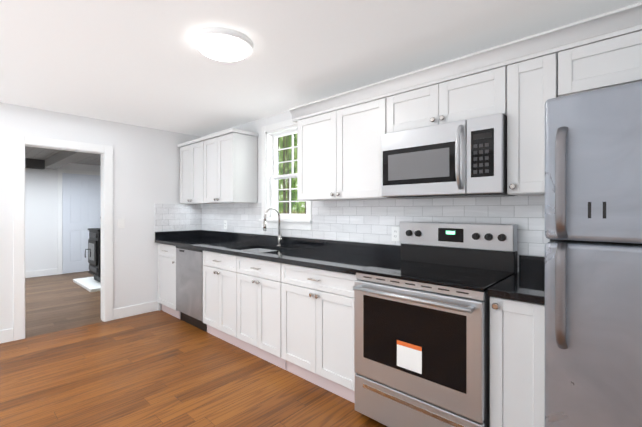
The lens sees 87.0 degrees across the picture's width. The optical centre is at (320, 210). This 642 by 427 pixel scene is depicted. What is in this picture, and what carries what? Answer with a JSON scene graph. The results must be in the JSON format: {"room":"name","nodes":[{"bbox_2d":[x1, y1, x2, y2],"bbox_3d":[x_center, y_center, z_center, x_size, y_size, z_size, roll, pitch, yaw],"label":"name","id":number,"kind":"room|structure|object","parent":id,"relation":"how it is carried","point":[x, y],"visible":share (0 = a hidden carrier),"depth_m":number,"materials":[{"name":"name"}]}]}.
{"room":"kitchen","nodes":[
{"label":"kitchen","id":0,"kind":"room"},
{"bbox_2d":[25,163,100,273],"bbox_3d":[-5.421,0.147,6.742,0.120,2.260,5.240,0,0,43],"label":"wall","id":1,"kind":"structure","parent":0,"point":[41,219],"depth_m":6.62,"materials":[{"name":"white paint"}]},
{"bbox_2d":[25,268,57,277],"bbox_3d":[-6.170,1.216,5.832,0.014,0.125,2.646,0,0,43],"label":"baseboard","id":2,"kind":"structure","parent":1,"relation":"attached to","point":[37,273],"depth_m":6.60,"materials":[{"name":"white paint"}]},
{"bbox_2d":[58,169,100,273],"bbox_3d":[-4.948,0.217,7.097,0.093,2.120,0.906,0,0,43],"label":"door","id":3,"kind":"structure","parent":1,"relation":"attached to","point":[79,203],"depth_m":7.02,"materials":[{"name":"white paint"}]},
{"bbox_2d":[0,102,200,329],"bbox_3d":[-3.472,0.116,2.956,0.120,2.330,5.120,0,0,43],"label":"wall","id":4,"kind":"structure","parent":0,"point":[146,169],"depth_m":4.06,"materials":[{"name":"white paint"}]},
{"bbox_2d":[0,328,12,343],"bbox_3d":[-4.045,1.219,2.238,0.014,0.125,2.986,0,0,43],"label":"baseboard","id":5,"kind":"structure","parent":4,"relation":"attached to","point":[6,335],"depth_m":3.29,"materials":[{"name":"white paint"}]},
{"bbox_2d":[13,134,112,340],"bbox_3d":[-2.787,0.261,3.698,0.156,2.038,0.867,0,0,43],"label":"door frame","id":6,"kind":"structure","parent":4,"relation":"attached to","point":[20,142],"depth_m":3.51,"materials":[{"name":"white paint"}]},
{"bbox_2d":[118,219,124,227],"bbox_3d":[-2.384,0.150,4.039,0.008,0.116,0.072,0,0,43],"label":"switch plate","id":7,"kind":"object","parent":4,"relation":"attached to","point":[121,223],"visible":1,"depth_m":4.04,"materials":[{"name":"white plastic"}]},
{"bbox_2d":[113,301,157,319],"bbox_3d":[-2.269,1.217,4.161,0.014,0.125,0.517,0,0,43],"label":"baseboard","id":8,"kind":"structure","parent":4,"relation":"attached to","point":[123,312],"depth_m":4.14,"materials":[{"name":"white paint"}]},
{"bbox_2d":[25,146,278,168],"bbox_3d":[-3.995,-0.926,5.425,4.000,0.230,5.240,0,0,43],"label":"ceiling","id":9,"kind":"structure","parent":0,"point":[39,158],"depth_m":6.00,"materials":[{"name":"grey paint"}]},
{"bbox_2d":[0,271,387,426],"bbox_3d":[-2.178,1.311,2.796,10.240,0.060,6.640,0,0,43],"label":"floor","id":10,"kind":"structure","parent":0,"point":[161,368],"depth_m":2.59,"materials":[{"name":"brown wood"}]},
{"bbox_2d":[73,277,100,291],"bbox_3d":[-3.604,1.253,6.168,1.170,0.050,1.280,0,0,43],"label":"hearth pad","id":11,"kind":"object","parent":10,"relation":"on","point":[90,284],"visible":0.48,"depth_m":5.72,"materials":[{"name":"white stone"}]},
{"bbox_2d":[85,228,100,282],"bbox_3d":[-3.710,0.453,6.045,0.630,1.550,0.763,0,0,43],"label":"stove","id":12,"kind":"object","parent":11,"relation":"on","point":[94,250],"visible":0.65,"depth_m":5.72,"materials":[{"name":"black metal"}]},
{"bbox_2d":[158,243,180,318],"bbox_3d":[-1.709,0.844,4.360,0.563,0.872,0.642,0,0,43],"label":"base cabinet","id":13,"kind":"object","parent":10,"relation":"on","point":[167,277],"visible":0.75,"depth_m":4.14,"materials":[{"name":"white wood"}]},
{"bbox_2d":[176,246,206,331],"bbox_3d":[-1.266,0.845,3.964,0.611,0.870,0.606,0,0,43],"label":"dishwasher","id":14,"kind":"object","parent":10,"relation":"on","point":[189,284],"visible":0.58,"depth_m":3.72,"materials":[{"name":"metal"}]},
{"bbox_2d":[203,250,285,369],"bbox_3d":[-0.584,0.845,3.322,1.248,0.872,0.642,0,0,43],"label":"base cabinet","id":15,"kind":"object","parent":10,"relation":"on","point":[241,302],"visible":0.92,"depth_m":3.04,"materials":[{"name":"white wood"}]},
{"bbox_2d":[155,230,544,304],"bbox_3d":[-0.356,0.445,3.119,4.219,0.348,0.636,0,0,43],"label":"countertop","id":16,"kind":"structure","parent":15,"relation":"on","point":[526,283],"depth_m":2.83,"materials":[{"name":"black stone"}]},
{"bbox_2d":[263,207,282,246],"bbox_3d":[-0.486,0.167,3.460,0.081,0.406,0.234,0,0,43],"label":"faucet","id":17,"kind":"object","parent":16,"relation":"on","point":[280,238],"visible":1,"depth_m":3.50,"materials":[{"name":"silver metal"}]},
{"bbox_2d":[281,263,357,402],"bbox_3d":[0.157,0.845,2.637,0.763,0.872,0.642,0,0,43],"label":"base cabinet","id":18,"kind":"object","parent":10,"relation":"on","point":[317,326],"visible":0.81,"depth_m":2.41,"materials":[{"name":"white wood"}]},
{"bbox_2d":[353,221,516,426],"bbox_3d":[0.685,0.682,2.074,0.764,1.200,0.708,0,0,43],"label":"range","id":19,"kind":"object","parent":10,"relation":"on","point":[422,332],"visible":1,"depth_m":1.89,"materials":[{"name":"silver metal"}]},
{"bbox_2d":[490,296,544,426],"bbox_3d":[1.100,0.846,1.770,0.244,0.872,0.637,0,0,43],"label":"base cabinet","id":20,"kind":"object","parent":10,"relation":"on","point":[517,363],"visible":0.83,"depth_m":1.56,"materials":[{"name":"white wood"}]},
{"bbox_2d":[545,82,641,426],"bbox_3d":[1.393,0.420,1.333,0.760,1.725,0.825,0,0,43],"label":"refrigerator","id":21,"kind":"object","parent":10,"relation":"on","point":[593,259],"visible":1,"depth_m":1.23,"materials":[{"name":"metal"}]},
{"bbox_2d":[278,155,278,210],"bbox_3d":[-2.215,0.147,7.266,3.880,2.260,0.120,0,0,43],"label":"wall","id":22,"kind":"structure","parent":0,"point":[278,183],"depth_m":5.99,"materials":[{"name":"white paint"}]},
{"bbox_2d":[0,0,641,136],"bbox_3d":[-1.173,-1.077,0.934,6.240,0.060,5.270,0,0,43],"label":"ceiling","id":23,"kind":"structure","parent":0,"point":[130,62],"depth_m":2.21,"materials":[{"name":"white paint"}]},
{"bbox_2d":[169,14,273,63],"bbox_3d":[-0.607,-1.005,2.107,0.620,0.086,0.620,0,0,43],"label":"ceiling light","id":24,"kind":"object","parent":23,"relation":"attached to","point":[220,38],"visible":1,"depth_m":2.00,"materials":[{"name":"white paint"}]},
{"bbox_2d":[202,111,541,272],"bbox_3d":[0.564,0.116,2.817,6.240,2.330,0.150,0,0,43],"label":"wall","id":25,"kind":"structure","parent":0,"point":[256,126],"depth_m":3.87,"materials":[{"name":"white paint"}]},
{"bbox_2d":[180,141,223,203],"bbox_3d":[-1.559,-0.472,4.423,0.636,0.757,0.349,0,0,43],"label":"upper cabinet","id":26,"kind":"object","parent":25,"relation":"attached to","point":[191,173],"visible":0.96,"depth_m":4.29,"materials":[{"name":"white wood"}]},
{"bbox_2d":[177,128,257,146],"bbox_3d":[-1.322,-0.871,4.209,1.332,0.038,0.340,0,0,43],"label":"crown molding","id":27,"kind":"structure","parent":26,"relation":"attached to","point":[222,133],"depth_m":3.86,"materials":[{"name":"white wood"}]},
{"bbox_2d":[204,133,256,203],"bbox_3d":[-1.087,-0.471,3.987,0.644,0.757,0.349,0,0,43],"label":"upper cabinet","id":28,"kind":"object","parent":25,"relation":"attached to","point":[230,168],"visible":1,"depth_m":3.81,"materials":[{"name":"white wood"}]},
{"bbox_2d":[259,119,312,229],"bbox_3d":[-0.339,-0.380,3.619,0.815,1.140,0.195,0,0,43],"label":"window","id":29,"kind":"structure","parent":25,"relation":"in","point":[275,132],"depth_m":3.74,"materials":[{"name":"white paint"}]},
{"bbox_2d":[297,98,398,200],"bbox_3d":[0.220,-0.444,2.781,0.902,0.704,0.349,0,0,43],"label":"upper cabinet","id":30,"kind":"object","parent":25,"relation":"attached to","point":[339,155],"visible":0.9,"depth_m":2.64,"materials":[{"name":"white wood"}]},
{"bbox_2d":[288,2,641,121],"bbox_3d":[0.848,-0.846,2.186,2.748,0.098,0.370,0,0,43],"label":"crown molding","id":31,"kind":"structure","parent":30,"relation":"attached to","point":[613,24],"depth_m":1.87,"materials":[{"name":"white wood"}]},
{"bbox_2d":[154,195,549,271],"bbox_3d":[-0.358,0.142,3.127,4.225,0.468,0.645,0,0,43],"label":"backsplash","id":32,"kind":"structure","parent":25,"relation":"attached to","point":[368,221],"depth_m":2.83,"materials":[{"name":"white tile"}]},
{"bbox_2d":[392,226,399,240],"bbox_3d":[0.590,0.181,2.675,0.072,0.116,0.006,0,0,43],"label":"electrical outlet plate","id":33,"kind":"object","parent":32,"relation":"attached to","point":[395,233],"visible":0.92,"depth_m":2.67,"materials":[{"name":"white plastic"}]},
{"bbox_2d":[386,66,506,132],"bbox_3d":[0.832,-0.663,2.216,0.758,0.265,0.349,0,0,43],"label":"upper cabinet","id":34,"kind":"object","parent":25,"relation":"attached to","point":[475,95],"visible":0.75,"depth_m":2.06,"materials":[{"name":"white wood"}]},
{"bbox_2d":[382,113,516,198],"bbox_3d":[0.798,-0.307,2.179,0.753,0.435,0.446,0,0,43],"label":"over-the-range microwave","id":35,"kind":"object","parent":34,"relation":"attached to","point":[465,158],"visible":1,"depth_m":2.00,"materials":[{"name":"silver metal"}]},
{"bbox_2d":[507,53,557,195],"bbox_3d":[1.196,-0.443,1.880,0.227,0.704,0.349,0,0,43],"label":"upper cabinet","id":36,"kind":"object","parent":25,"relation":"attached to","point":[532,86],"visible":0.85,"depth_m":1.79,"materials":[{"name":"white wood"}]},
{"bbox_2d":[558,30,641,96],"bbox_3d":[1.576,-0.684,1.549,0.774,0.222,0.320,0,0,43],"label":"upper cabinet","id":37,"kind":"object","parent":25,"relation":"attached to","point":[611,62],"visible":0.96,"depth_m":1.58,"materials":[{"name":"white wood"}]},
{"label":"outside","id":38,"kind":"structure","parent":0,"visible":0},
{"bbox_2d":[278,133,305,213],"bbox_3d":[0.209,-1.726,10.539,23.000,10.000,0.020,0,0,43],"label":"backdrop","id":39,"kind":"structure","parent":38,"point":[301,209],"depth_m":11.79,"materials":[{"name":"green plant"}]}
]}

